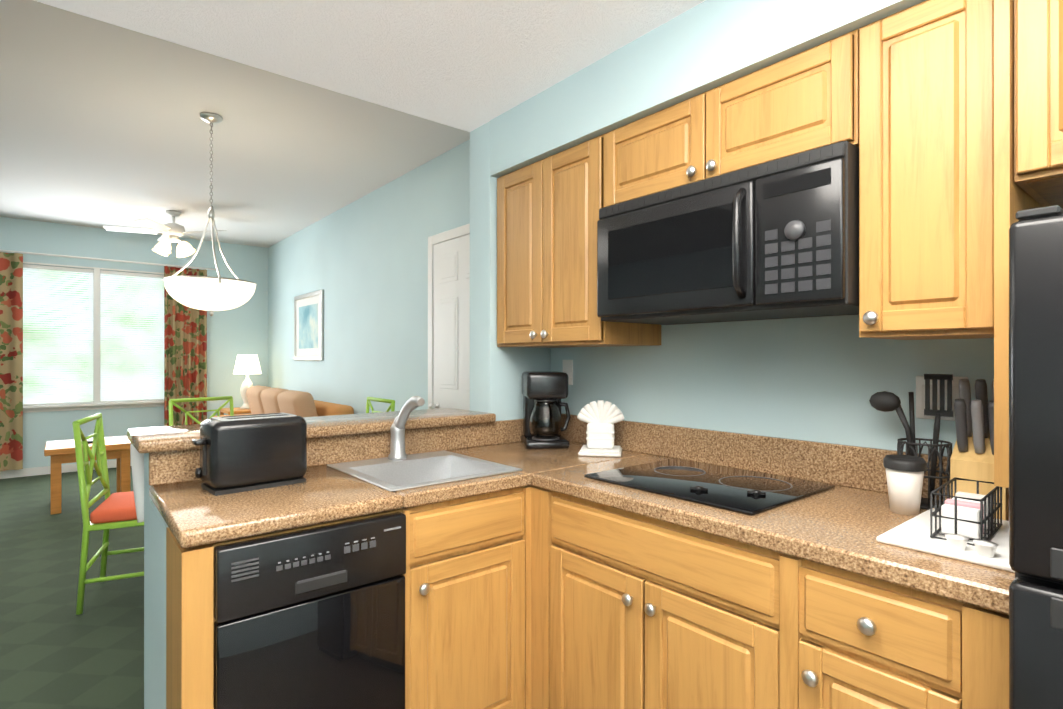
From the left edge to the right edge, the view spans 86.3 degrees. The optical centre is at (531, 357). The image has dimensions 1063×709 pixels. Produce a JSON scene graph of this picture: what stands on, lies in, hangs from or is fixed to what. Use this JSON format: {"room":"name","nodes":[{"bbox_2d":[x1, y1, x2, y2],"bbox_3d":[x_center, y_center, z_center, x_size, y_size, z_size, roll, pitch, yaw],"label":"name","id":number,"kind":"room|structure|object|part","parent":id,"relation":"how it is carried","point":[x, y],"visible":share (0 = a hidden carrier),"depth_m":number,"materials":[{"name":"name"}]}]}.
{"room":"kitchen","nodes":[
{"label":"kitchen","id":0,"kind":"room"},
{"bbox_2d":[0,466,143,708],"bbox_3d":[-4.156,1.345,3.552,6.500,0.050,6.350,0,0,-40],"label":"floor","id":1,"kind":"structure","parent":0,"point":[56,652],"depth_m":3.00,"materials":[{"name":"green carpet"}]},
{"bbox_2d":[44,436,130,514],"bbox_3d":[-4.007,1.034,5.154,0.630,0.575,0.630,0,0,-40],"label":"dining table","id":2,"kind":"object","parent":1,"relation":"on","point":[60,452],"visible":0.62,"depth_m":5.00,"materials":[{"name":"brown wood"}]},
{"bbox_2d":[72,413,143,614],"bbox_3d":[-2.199,0.823,3.249,0.580,0.996,0.509,0,0,-26],"label":"chair","id":3,"kind":"object","parent":1,"relation":"on","point":[114,510],"visible":0.48,"depth_m":3.02,"materials":[{"name":"green wood"}]},
{"bbox_2d":[168,396,233,425],"bbox_3d":[-2.483,0.824,4.473,0.580,0.996,0.509,0,0,38],"label":"chair","id":4,"kind":"object","parent":1,"relation":"on","point":[172,402],"visible":0.1,"depth_m":4.59,"materials":[{"name":"green wood"}]},
{"bbox_2d":[220,407,250,414],"bbox_3d":[-3.695,0.992,7.376,0.560,0.660,0.560,0,0,-40],"label":"side table","id":5,"kind":"object","parent":1,"relation":"on","point":[237,410],"visible":0.15,"depth_m":7.12,"materials":[{"name":"brown wood"}]},
{"bbox_2d":[233,355,261,408],"bbox_3d":[-3.695,0.312,7.376,0.330,0.700,0.330,0,0,-40],"label":"lamp","id":6,"kind":"object","parent":5,"relation":"on","point":[247,365],"visible":0.85,"depth_m":7.29,"materials":[{"name":"beige"}]},
{"bbox_2d":[214,385,353,416],"bbox_3d":[-2.765,0.826,6.030,0.920,0.991,2.300,0,0,-40],"label":"sofa","id":7,"kind":"object","parent":1,"relation":"on","point":[263,399],"visible":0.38,"depth_m":5.61,"materials":[{"name":"brown fabric"}]},
{"bbox_2d":[366,397,394,412],"bbox_3d":[-1.424,0.824,4.375,0.580,0.996,0.509,0,0,-40],"label":"chair","id":8,"kind":"object","parent":1,"relation":"on","point":[391,406],"visible":0.08,"depth_m":4.56,"materials":[{"name":"green wood"}]},
{"bbox_2d":[0,217,267,467],"bbox_3d":[-6.191,-0.109,5.938,6.400,2.860,0.120,0,0,-40],"label":"wall","id":9,"kind":"structure","parent":0,"point":[232,334],"depth_m":7.02,"materials":[{"name":"teal paint"}]},
{"bbox_2d":[0,459,130,478],"bbox_3d":[-6.149,1.276,5.886,6.400,0.090,0.012,0,0,-40],"label":"baseboard","id":10,"kind":"structure","parent":9,"relation":"attached to","point":[33,471],"depth_m":6.37,"materials":[{"name":"white paint"}]},
{"bbox_2d":[23,262,163,412],"bbox_3d":[-5.163,-0.228,6.735,1.560,1.680,0.160,0,0,-40],"label":"window","id":11,"kind":"structure","parent":9,"relation":"in","point":[96,329],"depth_m":6.72,"materials":[{"name":"white paint"}]},
{"bbox_2d":[23,264,163,405],"bbox_3d":[-5.168,-0.255,6.741,1.388,1.577,0.040,0,0,-40],"label":"window blinds","id":12,"kind":"object","parent":11,"relation":"attached to","point":[152,382],"visible":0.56,"depth_m":6.68,"materials":[{"name":"white"}]},
{"bbox_2d":[0,249,216,270],"bbox_3d":[-5.215,-1.153,6.524,2.850,0.023,0.024,0,0,-40],"label":"curtain rod","id":13,"kind":"object","parent":9,"relation":"attached to","point":[44,254],"visible":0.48,"depth_m":6.66,"materials":[{"name":"white paint"}]},
{"bbox_2d":[0,252,22,470],"bbox_3d":[-5.909,0.041,5.950,0.850,2.360,0.056,0,0,-40],"label":"curtain","id":14,"kind":"object","parent":13,"relation":"hanging from","point":[11,361],"visible":1,"depth_m":6.17,"materials":[{"name":"multicoloured fabric"}]},
{"bbox_2d":[164,266,206,425],"bbox_3d":[-4.390,0.042,7.205,0.470,2.360,0.056,0,0,-40],"label":"curtain","id":15,"kind":"object","parent":13,"relation":"hanging from","point":[185,351],"visible":0.62,"depth_m":7.21,"materials":[{"name":"multicoloured fabric"}]},
{"bbox_2d":[0,0,469,247],"bbox_3d":[-4.177,-1.590,3.595,6.520,0.100,6.300,0,0,-40],"label":"ceiling","id":16,"kind":"structure","parent":0,"point":[102,123],"depth_m":3.96,"materials":[{"name":"white paint"}]},
{"bbox_2d":[103,210,231,256],"bbox_3d":[-3.798,-1.306,6.002,1.178,0.466,1.133,0,0,-40],"label":"fan","id":17,"kind":"object","parent":16,"relation":"hanging from","point":[172,228],"depth_m":5.89,"materials":[{"name":"white"}]},
{"bbox_3d":[-3.772,-1.178,5.978,0.362,0.211,0.361,0,0,-40],"label":"hanging fan with light kit","id":18,"kind":"part","parent":17,"relation":"part of","materials":[{"name":"white glass"}]},
{"bbox_2d":[163,112,256,315],"bbox_3d":[-2.040,-0.902,3.613,0.522,1.275,0.534,0,0,-40],"label":"pendant light","id":19,"kind":"object","parent":16,"relation":"hanging from","point":[211,294],"visible":1,"depth_m":3.49,"materials":[{"name":"white glass"}]},
{"bbox_2d":[268,139,469,413],"bbox_3d":[-1.665,-0.109,5.577,0.120,2.860,6.400,0,0,-40],"label":"wall","id":20,"kind":"structure","parent":0,"point":[362,262],"depth_m":5.28,"materials":[{"name":"teal paint"}]},
{"bbox_2d":[294,290,323,360],"bbox_3d":[-2.599,-0.358,6.595,0.025,0.780,0.960,0,0,-40],"label":"picture frame","id":21,"kind":"object","parent":20,"relation":"attached to","point":[308,326],"visible":1,"depth_m":6.55,"materials":[{"name":"silver metal"}]},
{"bbox_2d":[428,223,469,409],"bbox_3d":[-0.521,0.190,4.032,0.084,2.260,0.960,0,0,-40],"label":"door","id":22,"kind":"structure","parent":20,"relation":"attached to","point":[448,318],"depth_m":4.17,"materials":[{"name":"white paint"}]},
{"bbox_2d":[34,0,704,131],"bbox_3d":[-0.909,-1.362,-0.724,6.060,0.560,4.520,0,0,-40],"label":"ceiling","id":23,"kind":"structure","parent":0,"point":[469,65],"depth_m":1.92,"materials":[{"name":"white paint"}]},
{"bbox_2d":[470,121,550,420],"bbox_3d":[-0.101,0.120,2.764,0.370,2.400,0.170,0,0,-40],"label":"wall","id":24,"kind":"structure","parent":0,"point":[496,372],"depth_m":2.64,"materials":[{"name":"teal paint"}]},
{"bbox_2d":[147,419,523,483],"bbox_3d":[-0.547,0.342,2.270,1.640,0.105,0.022,0,0,-40],"label":"backsplash","id":25,"kind":"structure","parent":24,"relation":"attached to","point":[164,467],"depth_m":2.17,"materials":[{"name":"brown stone"}]},
{"bbox_2d":[490,0,925,177],"bbox_3d":[1.339,-0.955,1.022,0.370,0.253,4.350,0,0,-40],"label":"soffit","id":26,"kind":"structure","parent":0,"point":[703,47],"depth_m":1.82,"materials":[{"name":"teal paint"}]},
{"bbox_2d":[551,315,993,455],"bbox_3d":[1.473,-0.096,1.243,0.120,2.830,4.520,0,0,-40],"label":"wall","id":27,"kind":"structure","parent":0,"point":[824,379],"depth_m":1.92,"materials":[{"name":"teal paint"}]},
{"bbox_2d":[563,360,572,384],"bbox_3d":[0.173,0.070,2.719,0.006,0.120,0.070,0,0,-40],"label":"electrical outlet plate","id":28,"kind":"object","parent":27,"relation":"attached to","point":[567,364],"depth_m":2.70,"materials":[{"name":"white plastic"}]},
{"bbox_2d":[497,135,660,347],"bbox_3d":[0.177,-0.438,2.445,0.349,0.775,0.673,0,0,-40],"label":"upper cabinet","id":29,"kind":"object","parent":27,"relation":"attached to","point":[548,208],"depth_m":2.29,"materials":[{"name":"brown wood"}]},
{"bbox_2d":[601,29,856,207],"bbox_3d":[0.666,-0.682,1.853,0.349,0.288,0.857,0,0,-40],"label":"upper cabinet","id":30,"kind":"object","parent":27,"relation":"attached to","point":[806,100],"depth_m":1.65,"materials":[{"name":"brown wood"}]},
{"bbox_2d":[597,141,858,324],"bbox_3d":[0.632,-0.332,1.810,0.452,0.403,0.830,0,0,-40],"label":"microwave","id":31,"kind":"object","parent":30,"relation":"attached to","point":[776,239],"visible":0.98,"depth_m":1.58,"materials":[{"name":"black metal"}]},
{"bbox_2d":[561,413,946,499],"bbox_3d":[0.688,0.332,2.078,0.022,0.125,1.891,0,0,-40],"label":"backsplash","id":32,"kind":"structure","parent":27,"relation":"attached to","point":[853,466],"depth_m":1.94,"materials":[{"name":"brown stone"}]},
{"bbox_2d":[853,0,1028,343],"bbox_3d":[1.029,-0.438,1.413,0.349,0.775,0.277,0,0,-40],"label":"upper cabinet","id":33,"kind":"object","parent":27,"relation":"attached to","point":[945,116],"depth_m":1.29,"materials":[{"name":"brown wood"}]},
{"bbox_2d":[916,376,967,420],"bbox_3d":[1.127,0.111,1.562,0.008,0.120,0.120,0,0,-40],"label":"electrical outlet plate","id":34,"kind":"object","parent":27,"relation":"attached to","point":[920,386],"depth_m":1.57,"materials":[{"name":"white plastic"}]},
{"bbox_2d":[1001,0,1062,208],"bbox_3d":[1.271,-0.594,1.096,0.379,0.465,0.462,0,0,-40],"label":"upper cabinet","id":35,"kind":"object","parent":27,"relation":"attached to","point":[1031,30],"depth_m":1.14,"materials":[{"name":"brown wood"}]},
{"bbox_3d":[0.308,1.343,0.235,3.160,0.050,4.450,0,0,-40],"label":"floor","id":36,"kind":"structure","parent":0,"visible":0},
{"bbox_2d":[143,496,414,708],"bbox_3d":[-0.773,0.882,1.694,0.552,0.875,0.625,0,0,-40],"label":"base cabinet","id":37,"kind":"object","parent":36,"relation":"on","point":[409,556],"depth_m":1.46,"materials":[{"name":"brown wood"}]},
{"bbox_2d":[187,512,405,708],"bbox_3d":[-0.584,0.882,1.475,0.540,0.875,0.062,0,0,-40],"label":"dishwasher","id":38,"kind":"object","parent":37,"relation":"in","point":[313,615],"depth_m":1.44,"materials":[{"name":"black plastic"}]},
{"bbox_2d":[127,408,498,455],"bbox_3d":[-0.792,0.270,2.269,1.322,0.040,0.395,0,0,-40],"label":"countertop","id":39,"kind":"structure","parent":37,"relation":"on","point":[178,438],"depth_m":2.15,"materials":[{"name":"brown stone"}]},
{"bbox_2d":[147,452,526,547],"bbox_3d":[-0.599,0.415,1.840,1.014,0.042,0.619,0,0,-40],"label":"countertop","id":40,"kind":"structure","parent":37,"relation":"on","point":[192,514],"depth_m":1.59,"materials":[{"name":"brown stone"}]},
{"bbox_2d":[192,413,306,495],"bbox_3d":[-0.868,0.287,1.746,0.305,0.214,0.165,0,0,-44],"label":"toaster","id":41,"kind":"object","parent":40,"relation":"on","point":[241,453],"visible":1,"depth_m":1.68,"materials":[{"name":"black metal"}]},
{"bbox_2d":[388,396,424,459],"bbox_3d":[-0.441,0.264,2.146,0.140,0.249,0.227,0,0,-40],"label":"faucet","id":42,"kind":"object","parent":40,"relation":"on","point":[397,427],"depth_m":2.16,"materials":[{"name":"silver metal"}]},
{"bbox_2d":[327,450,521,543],"bbox_3d":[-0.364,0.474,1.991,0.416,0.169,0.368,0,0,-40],"label":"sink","id":43,"kind":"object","parent":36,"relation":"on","point":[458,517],"depth_m":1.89,"materials":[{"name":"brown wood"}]},
{"bbox_2d":[415,532,526,708],"bbox_3d":[-0.378,0.989,2.007,0.520,0.660,0.574,0,0,-40],"label":"base cabinet","id":44,"kind":"object","parent":36,"relation":"on","point":[471,588],"depth_m":1.79,"materials":[{"name":"brown wood"}]},
{"bbox_2d":[547,492,742,708],"bbox_3d":[0.532,0.882,1.793,0.626,0.875,0.916,0,0,-40],"label":"base cabinet","id":45,"kind":"object","parent":36,"relation":"on","point":[642,614],"depth_m":1.59,"materials":[{"name":"brown wood"}]},
{"bbox_2d":[447,440,1014,619],"bbox_3d":[0.447,0.415,1.879,0.648,0.042,1.891,0,0,-40],"label":"countertop","id":46,"kind":"structure","parent":45,"relation":"on","point":[838,528],"depth_m":1.37,"materials":[{"name":"brown stone"}]},
{"bbox_2d":[521,371,570,448],"bbox_3d":[0.067,0.229,2.554,0.208,0.330,0.230,0,0,-8],"label":"coffee maker","id":47,"kind":"object","parent":46,"relation":"on","point":[544,393],"visible":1,"depth_m":2.45,"materials":[{"name":"black plastic"}]},
{"bbox_2d":[577,400,623,456],"bbox_3d":[0.285,0.285,2.337,0.195,0.218,0.170,0,0,10],"label":"napkin holder","id":48,"kind":"object","parent":46,"relation":"on","point":[600,417],"visible":1,"depth_m":2.31,"materials":[{"name":"white ceramic"}]},
{"bbox_2d":[584,458,834,515],"bbox_3d":[0.545,0.381,1.786,0.480,0.026,0.590,0,0,-40],"label":"cooktop","id":49,"kind":"object","parent":46,"relation":"in","point":[747,492],"visible":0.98,"depth_m":1.71,"materials":[{"name":"black glass"}]},
{"bbox_2d":[883,454,926,515],"bbox_3d":[0.951,0.324,1.444,0.093,0.140,0.093,0,0,-40],"label":"paper cup","id":50,"kind":"object","parent":46,"relation":"on","point":[905,475],"visible":1,"depth_m":1.42,"materials":[{"name":"white paper"}]},
{"bbox_2d":[869,374,952,509],"bbox_3d":[1.029,0.218,1.542,0.122,0.349,0.189,0,0,-40],"label":"utensil crock","id":51,"kind":"object","parent":46,"relation":"on","point":[884,401],"visible":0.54,"depth_m":1.52,"materials":[{"name":"black plastic"}]},
{"bbox_2d":[876,508,1014,572],"bbox_3d":[0.954,0.388,1.236,0.370,0.012,0.240,0,0,-40],"label":"cutting board","id":52,"kind":"object","parent":46,"relation":"on","point":[913,533],"visible":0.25,"depth_m":1.18,"materials":[{"name":"white plastic"}]},
{"bbox_2d":[930,477,1002,545],"bbox_3d":[0.952,0.332,1.238,0.224,0.096,0.090,0,0,-43],"label":"wire caddy","id":53,"kind":"object","parent":52,"relation":"on","point":[970,515],"visible":0.96,"depth_m":1.20,"materials":[{"name":"black"}]},
{"bbox_2d":[945,534,997,557],"bbox_3d":[0.861,0.368,1.111,0.044,0.025,0.086,0,0,-40],"label":"cups","id":54,"kind":"object","parent":52,"relation":"on","point":[984,548],"visible":1,"depth_m":1.10,"materials":[{"name":"white ceramic"}]},
{"bbox_2d":[950,379,1008,520],"bbox_3d":[1.134,0.224,1.430,0.106,0.340,0.110,0,0,-40],"label":"knife block","id":55,"kind":"object","parent":46,"relation":"on","point":[972,457],"visible":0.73,"depth_m":1.42,"materials":[{"name":"brown wood"}]},
{"bbox_2d":[743,548,1008,708],"bbox_3d":[0.907,0.882,1.339,0.626,0.875,0.466,0,0,-40],"label":"base cabinet","id":56,"kind":"object","parent":36,"relation":"on","point":[814,638],"depth_m":1.15,"materials":[{"name":"brown wood"}]},
{"bbox_2d":[1009,205,1062,708],"bbox_3d":[1.241,0.538,0.809,0.732,1.522,0.746,0,0,-40],"label":"fridge","id":57,"kind":"object","parent":36,"relation":"on","point":[1036,453],"visible":1,"depth_m":0.84,"materials":[{"name":"black metal"}]},
{"label":"outside","id":58,"kind":"structure","parent":0,"visible":0},
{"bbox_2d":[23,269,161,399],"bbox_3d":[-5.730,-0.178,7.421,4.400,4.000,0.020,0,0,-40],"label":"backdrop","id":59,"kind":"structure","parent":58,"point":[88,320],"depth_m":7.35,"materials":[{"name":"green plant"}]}
]}

